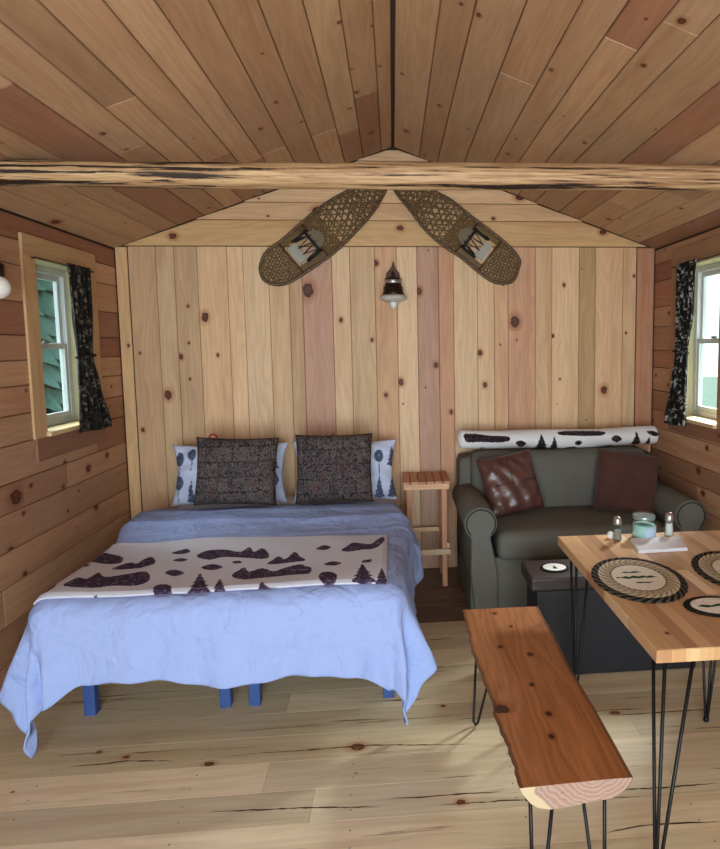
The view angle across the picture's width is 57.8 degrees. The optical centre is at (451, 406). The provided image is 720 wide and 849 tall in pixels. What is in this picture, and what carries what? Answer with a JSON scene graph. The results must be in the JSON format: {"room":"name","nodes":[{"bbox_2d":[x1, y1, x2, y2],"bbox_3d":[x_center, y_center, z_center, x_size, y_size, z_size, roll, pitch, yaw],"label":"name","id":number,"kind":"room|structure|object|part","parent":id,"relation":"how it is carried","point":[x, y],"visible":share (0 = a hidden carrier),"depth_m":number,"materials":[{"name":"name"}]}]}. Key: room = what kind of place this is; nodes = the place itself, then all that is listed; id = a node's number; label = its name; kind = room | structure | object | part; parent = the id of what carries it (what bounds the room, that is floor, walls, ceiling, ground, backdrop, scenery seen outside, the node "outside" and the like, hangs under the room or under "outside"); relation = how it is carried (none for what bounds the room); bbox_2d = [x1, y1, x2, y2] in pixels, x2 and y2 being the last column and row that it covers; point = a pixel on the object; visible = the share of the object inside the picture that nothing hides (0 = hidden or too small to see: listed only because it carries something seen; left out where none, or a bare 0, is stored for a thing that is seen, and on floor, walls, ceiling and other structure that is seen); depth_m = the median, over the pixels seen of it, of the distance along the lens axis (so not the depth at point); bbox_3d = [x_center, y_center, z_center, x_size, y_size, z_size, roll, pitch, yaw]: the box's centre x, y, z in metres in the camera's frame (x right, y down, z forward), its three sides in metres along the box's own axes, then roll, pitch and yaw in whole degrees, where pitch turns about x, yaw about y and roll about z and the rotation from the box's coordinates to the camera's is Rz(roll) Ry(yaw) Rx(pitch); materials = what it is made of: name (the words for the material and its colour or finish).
{"room":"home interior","nodes":[
{"label":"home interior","id":0,"kind":"room"},
{"bbox_2d":[0,209,129,690],"bbox_3d":[-2.045,0.416,1.411,0.160,2.388,6.292,-1,6,-5],"label":"wall","id":1,"kind":"structure","parent":0,"point":[58,514],"depth_m":3.35,"materials":[{"name":"brown wood"}]},
{"bbox_2d":[0,262,10,298],"bbox_3d":[-2.042,-0.585,2.854,0.142,0.206,0.104,-1,6,-5],"label":"wall lamp","id":2,"kind":"object","parent":1,"relation":"attached to","point":[5,286],"visible":1,"depth_m":2.85,"materials":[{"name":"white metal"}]},
{"bbox_2d":[0,262,4,276],"bbox_3d":[-2.043,-0.615,2.851,0.103,0.075,0.064,-1,6,-5],"label":"socket","id":3,"kind":"object","parent":2,"relation":"attached to","point":[2,269],"depth_m":2.85,"materials":[{"name":"brown metal"}]},
{"bbox_3d":[-2.023,-0.535,2.860,0.104,0.106,0.104,-1,6,-5],"label":"bulb","id":4,"kind":"part","parent":2,"relation":"part of","materials":[{"name":"white glass"}]},
{"bbox_2d":[18,232,105,461],"bbox_3d":[-2.238,-0.327,3.624,0.190,1.158,0.795,-1,6,-5],"label":"window","id":5,"kind":"structure","parent":1,"relation":"in","point":[54,434],"depth_m":3.60,"materials":[{"name":"brown wood"}]},
{"bbox_3d":[-2.320,-0.540,3.599,0.022,0.424,0.472,-1,6,-5],"label":"sash","id":6,"kind":"part","parent":5,"relation":"part of","materials":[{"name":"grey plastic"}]},
{"bbox_3d":[-2.308,-0.339,3.619,0.050,0.897,0.542,-1,6,-5],"label":"frame","id":7,"kind":"part","parent":5,"relation":"part of","materials":[{"name":"grey plastic"}]},
{"bbox_3d":[-2.295,-0.143,3.639,0.022,0.434,0.472,-1,6,-5],"label":"sash","id":8,"kind":"part","parent":5,"relation":"part of","materials":[{"name":"grey plastic"}]},
{"bbox_2d":[31,257,93,272],"bbox_3d":[-2.152,-0.790,3.581,0.026,0.007,0.647,-1,6,-5],"label":"curtain rod","id":9,"kind":"object","parent":5,"relation":"attached to","point":[31,257],"visible":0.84,"depth_m":3.42,"materials":[{"name":"black metal"}]},
{"bbox_2d":[66,263,111,432],"bbox_3d":[-2.148,-0.338,3.811,0.054,0.968,0.418,-1,5,-4],"label":"curtain","id":10,"kind":"object","parent":9,"relation":"hanging from","point":[94,414],"visible":1,"depth_m":3.75,"materials":[{"name":"black fabric"}]},
{"bbox_3d":[-2.233,0.118,3.670,0.190,0.024,0.582,-1,6,-5],"label":"sill","id":11,"kind":"part","parent":5,"relation":"part of","materials":[{"name":"brown wood"}]},
{"bbox_2d":[0,567,719,848],"bbox_3d":[-0.082,1.538,1.567,4.032,0.121,6.573,-1,6,-5],"label":"floor","id":12,"kind":"structure","parent":0,"point":[321,762],"depth_m":2.49,"materials":[{"name":"brown wood"}]},
{"bbox_2d":[82,496,395,715],"bbox_3d":[-1.014,1.000,3.547,1.425,0.595,1.930,-1,6,-5],"label":"bed","id":13,"kind":"object","parent":12,"relation":"on","point":[91,698],"visible":0.11,"depth_m":2.91,"materials":[{"name":"blue"}]},
{"bbox_3d":[-1.608,1.211,2.857,0.050,0.320,0.050,-1,6,-5],"label":"leg","id":14,"kind":"part","parent":13,"relation":"part of","materials":[{"name":"blue paint"}]},
{"bbox_2d":[0,502,436,758],"bbox_3d":[-0.992,0.973,3.301,1.743,0.650,1.581,-1,6,-5],"label":"duvet","id":15,"kind":"object","parent":13,"relation":"on","point":[371,632],"visible":0.73,"depth_m":2.57,"materials":[{"name":"blue fabric"}]},
{"bbox_2d":[33,534,387,604],"bbox_3d":[-0.993,0.714,2.947,1.398,0.049,0.731,-1,6,-5],"label":"throw blanket","id":16,"kind":"object","parent":15,"relation":"on","point":[211,564],"visible":1,"depth_m":2.84,"materials":[{"name":"white fabric"}]},
{"bbox_2d":[193,433,278,505],"bbox_3d":[-1.328,0.386,3.964,0.512,0.445,0.203,-1,6,-5],"label":"throw pillow","id":17,"kind":"object","parent":15,"relation":"on","point":[229,471],"visible":1,"depth_m":3.90,"materials":[{"name":"black fabric"}]},
{"bbox_2d":[295,433,372,503],"bbox_3d":[-0.733,0.382,4.019,0.480,0.420,0.206,-1,6,-5],"label":"throw pillow","id":18,"kind":"object","parent":15,"relation":"on","point":[335,467],"visible":1,"depth_m":3.96,"materials":[{"name":"brown fabric"}]},
{"bbox_3d":[-1.026,1.199,2.910,0.050,0.320,0.050,-1,6,-5],"label":"leg","id":19,"kind":"part","parent":13,"relation":"part of","materials":[{"name":"blue paint"}]},
{"bbox_2d":[171,442,287,506],"bbox_3d":[-1.445,0.438,4.193,0.748,0.388,0.232,-1,6,-5],"label":"bed pillow","id":20,"kind":"object","parent":13,"relation":"on","point":[186,456],"visible":0.34,"depth_m":4.13,"materials":[{"name":"fabric"}]},
{"bbox_3d":[-0.896,1.196,2.921,0.050,0.320,0.050,-1,6,-5],"label":"leg","id":21,"kind":"part","parent":13,"relation":"part of","materials":[{"name":"blue paint"}]},
{"bbox_3d":[-1.017,0.800,3.528,1.425,0.195,1.930,-1,6,-5],"label":"mattress","id":22,"kind":"part","parent":13,"relation":"part of","materials":[{"name":"blue fabric"}]},
{"bbox_2d":[292,439,397,503],"bbox_3d":[-0.706,0.423,4.263,0.690,0.397,0.232,-1,6,-5],"label":"bed pillow","id":23,"kind":"object","parent":13,"relation":"on","point":[382,451],"visible":0.27,"depth_m":4.24,"materials":[{"name":"fabric"}]},
{"bbox_3d":[-0.294,1.185,2.975,0.050,0.320,0.050,-1,6,-5],"label":"leg","id":24,"kind":"part","parent":13,"relation":"part of","materials":[{"name":"blue paint"}]},
{"bbox_2d":[402,471,450,585],"bbox_3d":[-0.176,0.839,4.434,0.314,0.726,0.335,-1,6,-5],"label":"stool","id":25,"kind":"object","parent":12,"relation":"on","point":[441,480],"visible":0.83,"depth_m":4.30,"materials":[{"name":"brown wood"}]},
{"bbox_3d":[-0.280,0.880,4.303,0.034,0.672,0.034,-1,6,-5],"label":"leg","id":26,"kind":"part","parent":25,"relation":"part of","materials":[{"name":"brown wood"}]},
{"bbox_3d":[-0.070,0.852,4.570,0.034,0.672,0.034,-1,6,-5],"label":"leg","id":27,"kind":"part","parent":25,"relation":"part of","materials":[{"name":"brown wood"}]},
{"bbox_3d":[-0.048,0.875,4.324,0.034,0.672,0.034,-1,6,-5],"label":"leg","id":28,"kind":"part","parent":25,"relation":"part of","materials":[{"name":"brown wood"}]},
{"bbox_2d":[462,606,632,848],"bbox_3d":[0.270,1.176,2.312,0.349,0.449,1.163,-1,6,-5],"label":"bench","id":29,"kind":"object","parent":12,"relation":"on","point":[562,754],"visible":1,"depth_m":2.02,"materials":[{"name":"brown wood"}]},
{"bbox_3d":[0.148,1.168,2.732,0.124,0.387,0.100,-1,6,-5],"label":"leg","id":30,"kind":"part","parent":29,"relation":"part of","materials":[{"name":"black metal"}]},
{"bbox_3d":[0.259,1.254,1.822,0.118,0.387,0.100,-1,6,-5],"label":"leg","id":31,"kind":"part","parent":29,"relation":"part of","materials":[{"name":"black metal"}]},
{"bbox_3d":[0.401,1.251,1.835,0.084,0.387,0.100,-1,6,-5],"label":"leg","id":32,"kind":"part","parent":29,"relation":"part of","materials":[{"name":"black metal"}]},
{"bbox_2d":[452,446,705,609],"bbox_3d":[0.757,0.760,4.217,1.454,0.905,0.920,-1,6,-5],"label":"sofa","id":33,"kind":"object","parent":12,"relation":"on","point":[491,550],"visible":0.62,"depth_m":3.90,"materials":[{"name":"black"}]},
{"bbox_3d":[0.138,0.875,4.105,0.196,0.670,0.770,-1,6,-5],"label":"armrest","id":34,"kind":"part","parent":33,"relation":"part of","materials":[{"name":"grey fabric"}]},
{"bbox_2d":[476,449,544,517],"bbox_3d":[0.379,0.490,4.110,0.423,0.414,0.200,-2,6,-14],"label":"leather pillow","id":35,"kind":"object","parent":33,"relation":"on","point":[510,483],"visible":0.98,"depth_m":4.06,"materials":[{"name":"brown leather"}]},
{"bbox_3d":[0.726,0.721,4.543,1.370,0.820,0.260,-1,6,-5],"label":"frame","id":36,"kind":"part","parent":33,"relation":"part of","materials":[{"name":"grey fabric"}]},
{"bbox_2d":[457,426,658,448],"bbox_3d":[0.738,0.213,4.436,1.396,0.141,0.157,-1,6,-5],"label":"rolled blanket","id":37,"kind":"object","parent":33,"relation":"on","point":[529,438],"visible":1,"depth_m":4.38,"materials":[{"name":"white fabric"}]},
{"bbox_3d":[0.735,0.541,4.406,1.220,0.505,0.266,-1,6,-5],"label":"backrest","id":38,"kind":"part","parent":33,"relation":"part of","materials":[{"name":"grey fabric"}]},
{"bbox_2d":[491,505,664,559],"bbox_3d":[0.768,0.773,4.088,1.052,0.192,0.660,-1,6,-5],"label":"seat cushion","id":39,"kind":"object","parent":33,"relation":"on","point":[531,534],"depth_m":3.82,"materials":[{"name":"grey fabric"}]},
{"bbox_2d":[593,445,658,514],"bbox_3d":[1.140,0.482,4.185,0.448,0.447,0.206,0,5,4],"label":"pillow","id":40,"kind":"object","parent":33,"relation":"on","point":[625,482],"visible":0.99,"depth_m":4.13,"materials":[{"name":"brown fabric"}]},
{"bbox_3d":[1.390,0.850,4.218,0.196,0.670,0.770,-1,6,-5],"label":"armrest","id":41,"kind":"part","parent":33,"relation":"part of","materials":[{"name":"grey fabric"}]},
{"bbox_2d":[521,559,695,673],"bbox_3d":[0.802,1.052,3.268,0.860,0.503,0.265,-1,6,-5],"label":"ottoman","id":42,"kind":"object","parent":12,"relation":"on","point":[608,646],"visible":0.35,"depth_m":3.14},
{"bbox_2d":[540,563,568,572],"bbox_3d":[0.515,0.804,3.215,0.145,0.007,0.133,-1,6,-5],"label":"trivet","id":43,"kind":"object","parent":42,"relation":"on","point":[547,567],"visible":1,"depth_m":3.21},
{"bbox_3d":[0.799,0.836,3.247,0.860,0.068,0.265,-1,6,-5],"label":"lid","id":44,"kind":"part","parent":42,"relation":"part of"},
{"bbox_2d":[558,530,719,848],"bbox_3d":[0.928,1.003,2.418,0.798,0.760,1.093,-1,6,-5],"label":"dining table","id":45,"kind":"object","parent":12,"relation":"on","point":[669,632],"visible":0.77,"depth_m":2.09,"materials":[{"name":"brown wood"}]},
{"bbox_3d":[0.578,0.986,2.835,0.110,0.722,0.110,-1,6,-5],"label":"leg","id":46,"kind":"part","parent":45,"relation":"part of","materials":[{"name":"black metal"}]},
{"bbox_2d":[607,531,612,538],"bbox_3d":[0.705,0.567,2.847,0.032,0.031,0.032,-1,6,-5],"label":"salt cellar","id":47,"kind":"object","parent":45,"relation":"on","point":[609,534],"visible":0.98,"depth_m":2.84,"materials":[{"name":"white ceramic"}]},
{"bbox_2d":[612,516,621,539],"bbox_3d":[0.728,0.531,2.815,0.043,0.107,0.041,-1,6,-5],"label":"shaker","id":48,"kind":"object","parent":45,"relation":"on","point":[617,520],"visible":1,"depth_m":2.80,"materials":[{"name":"clear glass"}]},
{"bbox_2d":[591,557,687,603],"bbox_3d":[0.684,0.627,2.353,0.337,0.007,0.457,-1,6,-5],"label":"place mat","id":49,"kind":"object","parent":45,"relation":"on","point":[628,578],"visible":1,"depth_m":2.32,"materials":[{"name":"beige wicker"}]},
{"bbox_2d":[631,511,655,537],"bbox_3d":[0.854,0.525,2.851,0.104,0.108,0.105,-1,6,-5],"label":"candle jar","id":50,"kind":"object","parent":45,"relation":"on","point":[641,528],"visible":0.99,"depth_m":2.82,"materials":[{"name":"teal glass"}]},
{"bbox_2d":[630,536,687,553],"bbox_3d":[0.885,0.585,2.728,0.258,0.013,0.173,-1,6,-5],"label":"napkin stack","id":51,"kind":"object","parent":45,"relation":"on","point":[674,543],"visible":1,"depth_m":2.71,"materials":[{"name":"white paper"}]},
{"bbox_2d":[665,512,673,535],"bbox_3d":[0.970,0.523,2.862,0.043,0.107,0.041,-1,6,-5],"label":"shaker","id":52,"kind":"object","parent":45,"relation":"on","point":[669,517],"visible":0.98,"depth_m":2.85,"materials":[{"name":"clear glass"}]},
{"bbox_3d":[0.656,1.071,1.947,0.127,0.722,0.111,-1,6,-5],"label":"leg","id":53,"kind":"part","parent":45,"relation":"part of","materials":[{"name":"black metal"}]},
{"bbox_2d":[683,596,719,617],"bbox_3d":[0.869,0.650,2.093,0.221,0.007,0.166,-1,6,-5],"label":"trivet","id":54,"kind":"object","parent":45,"relation":"on","point":[702,605],"visible":1,"depth_m":2.09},
{"bbox_2d":[691,551,719,585],"bbox_3d":[1.086,0.617,2.413,0.337,0.007,0.465,-1,6,-5],"label":"place mat","id":55,"kind":"object","parent":45,"relation":"on","point":[706,564],"visible":1,"depth_m":2.47,"materials":[{"name":"beige wicker"}]},
{"bbox_3d":[1.122,0.987,2.764,0.110,0.722,0.110,-1,6,-5],"label":"leg","id":56,"kind":"part","parent":45,"relation":"part of","materials":[{"name":"black metal"}]},
{"bbox_2d":[0,0,719,249],"bbox_3d":[-0.125,-1.194,1.435,4.003,0.827,6.292,-1,6,-5],"label":"ceiling","id":57,"kind":"structure","parent":0,"point":[287,81],"depth_m":2.73,"materials":[{"name":"brown wood"}]},
{"bbox_2d":[0,159,719,190],"bbox_3d":[-0.241,-0.997,2.778,3.724,0.130,0.116,-1,6,-5],"label":"log beam","id":58,"kind":"structure","parent":57,"relation":"attached to","point":[13,172],"depth_m":2.73,"materials":[{"name":"brown wood"}]},
{"bbox_2d":[113,146,655,568],"bbox_3d":[-0.391,-0.316,4.595,4.032,3.200,0.162,-1,6,-5],"label":"wall","id":59,"kind":"structure","parent":0,"point":[208,346],"depth_m":4.50,"materials":[{"name":"brown wood"}]},
{"bbox_2d":[258,189,386,286],"bbox_3d":[-0.867,-1.206,4.364,0.897,0.764,0.034,-1,6,-5],"label":"snowshoe","id":60,"kind":"object","parent":59,"relation":"attached to","point":[317,238],"visible":0.83,"depth_m":4.36,"materials":[{"name":"brown wood"}]},
{"bbox_2d":[392,0,392,145],"bbox_3d":[-0.128,-1.536,1.402,0.240,0.154,6.292,-1,6,-5],"label":"trim","id":61,"kind":"structure","parent":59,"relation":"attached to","point":[392,0],"depth_m":3.21,"materials":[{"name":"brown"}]},
{"bbox_2d":[380,261,406,308],"bbox_3d":[-0.398,-0.839,4.378,0.184,0.334,0.191,-1,6,-5],"label":"wall lamp","id":62,"kind":"object","parent":59,"relation":"attached to","point":[393,293],"visible":1,"depth_m":4.33,"materials":[{"name":"brown metal"}]},
{"bbox_2d":[385,277,400,284],"bbox_3d":[-0.398,-0.852,4.373,0.112,0.050,0.112,-1,6,-5],"label":"socket","id":63,"kind":"object","parent":62,"relation":"attached to","point":[388,280],"depth_m":4.32,"materials":[{"name":"silver metal"}]},
{"bbox_3d":[-0.397,-0.794,4.379,0.160,0.072,0.160,-1,6,-5],"label":"lamp shade","id":64,"kind":"part","parent":62,"relation":"part of","materials":[{"name":"brown metal"}]},
{"bbox_3d":[-0.396,-0.703,4.388,0.052,0.061,0.052,-1,6,-5],"label":"bulb","id":65,"kind":"part","parent":62,"relation":"part of","materials":[{"name":"white glass"}]},
{"bbox_2d":[393,190,520,284],"bbox_3d":[0.037,-1.228,4.445,0.911,0.761,0.034,-1,6,-5],"label":"snowshoe","id":66,"kind":"object","parent":59,"relation":"attached to","point":[464,232],"visible":0.85,"depth_m":4.45,"materials":[{"name":"brown wood"}]},
{"bbox_2d":[651,227,719,530],"bbox_3d":[1.831,0.339,1.760,0.160,2.388,6.292,-1,6,-5],"label":"wall","id":67,"kind":"structure","parent":0,"point":[689,465],"depth_m":4.38,"materials":[{"name":"brown wood"}]},
{"bbox_2d":[669,234,719,443],"bbox_3d":[1.595,-0.414,3.993,0.190,1.206,0.775,-1,6,-5],"label":"window","id":68,"kind":"structure","parent":67,"relation":"in","point":[703,422],"depth_m":4.20,"materials":[{"name":"brown wood"}]},
{"bbox_2d":[672,254,719,267],"bbox_3d":[1.500,-0.892,3.936,0.026,0.007,0.647,-1,6,-5],"label":"curtain rod","id":69,"kind":"object","parent":68,"relation":"attached to","point":[717,254],"visible":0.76,"depth_m":3.78,"materials":[{"name":"black metal"}]},
{"bbox_2d":[664,259,696,426],"bbox_3d":[1.473,-0.394,4.125,0.056,1.048,0.384,-1,6,-7],"label":"curtain","id":70,"kind":"object","parent":69,"relation":"hanging from","point":[676,407],"visible":1,"depth_m":4.09,"materials":[{"name":"black fabric"}]},
{"bbox_3d":[1.600,0.088,4.051,0.190,0.024,0.577,-1,6,-5],"label":"sill","id":71,"kind":"part","parent":68,"relation":"part of","materials":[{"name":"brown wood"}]},
{"bbox_3d":[1.664,-0.409,4.010,0.050,0.972,0.537,-1,6,-5],"label":"frame","id":72,"kind":"part","parent":68,"relation":"part of","materials":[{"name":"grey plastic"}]},
{"bbox_3d":[1.656,-0.194,4.029,0.022,0.471,0.467,-1,6,-5],"label":"sash","id":73,"kind":"part","parent":68,"relation":"part of","materials":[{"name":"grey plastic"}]},
{"bbox_3d":[1.671,-0.628,3.990,0.022,0.461,0.467,-1,6,-5],"label":"sash","id":74,"kind":"part","parent":68,"relation":"part of","materials":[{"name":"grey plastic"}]},
{"label":"outside","id":75,"kind":"structure","parent":0,"visible":0},
{"bbox_2d":[702,377,717,407],"bbox_3d":[-1.248,0.966,14.099,60.000,0.150,52.000,-1,6,-5],"label":"ground","id":76,"kind":"structure","parent":75,"point":[709,389],"depth_m":28.62,"materials":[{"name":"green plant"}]},
{"bbox_2d":[37,279,63,413],"bbox_3d":[-5.308,-1.477,7.402,2.798,6.084,2.762,-1,6,-5],"label":"evergreen tree","id":77,"kind":"object","parent":76,"relation":"on","point":[51,357],"visible":0.13,"depth_m":7.38,"materials":[{"name":"green plant"}]}
]}

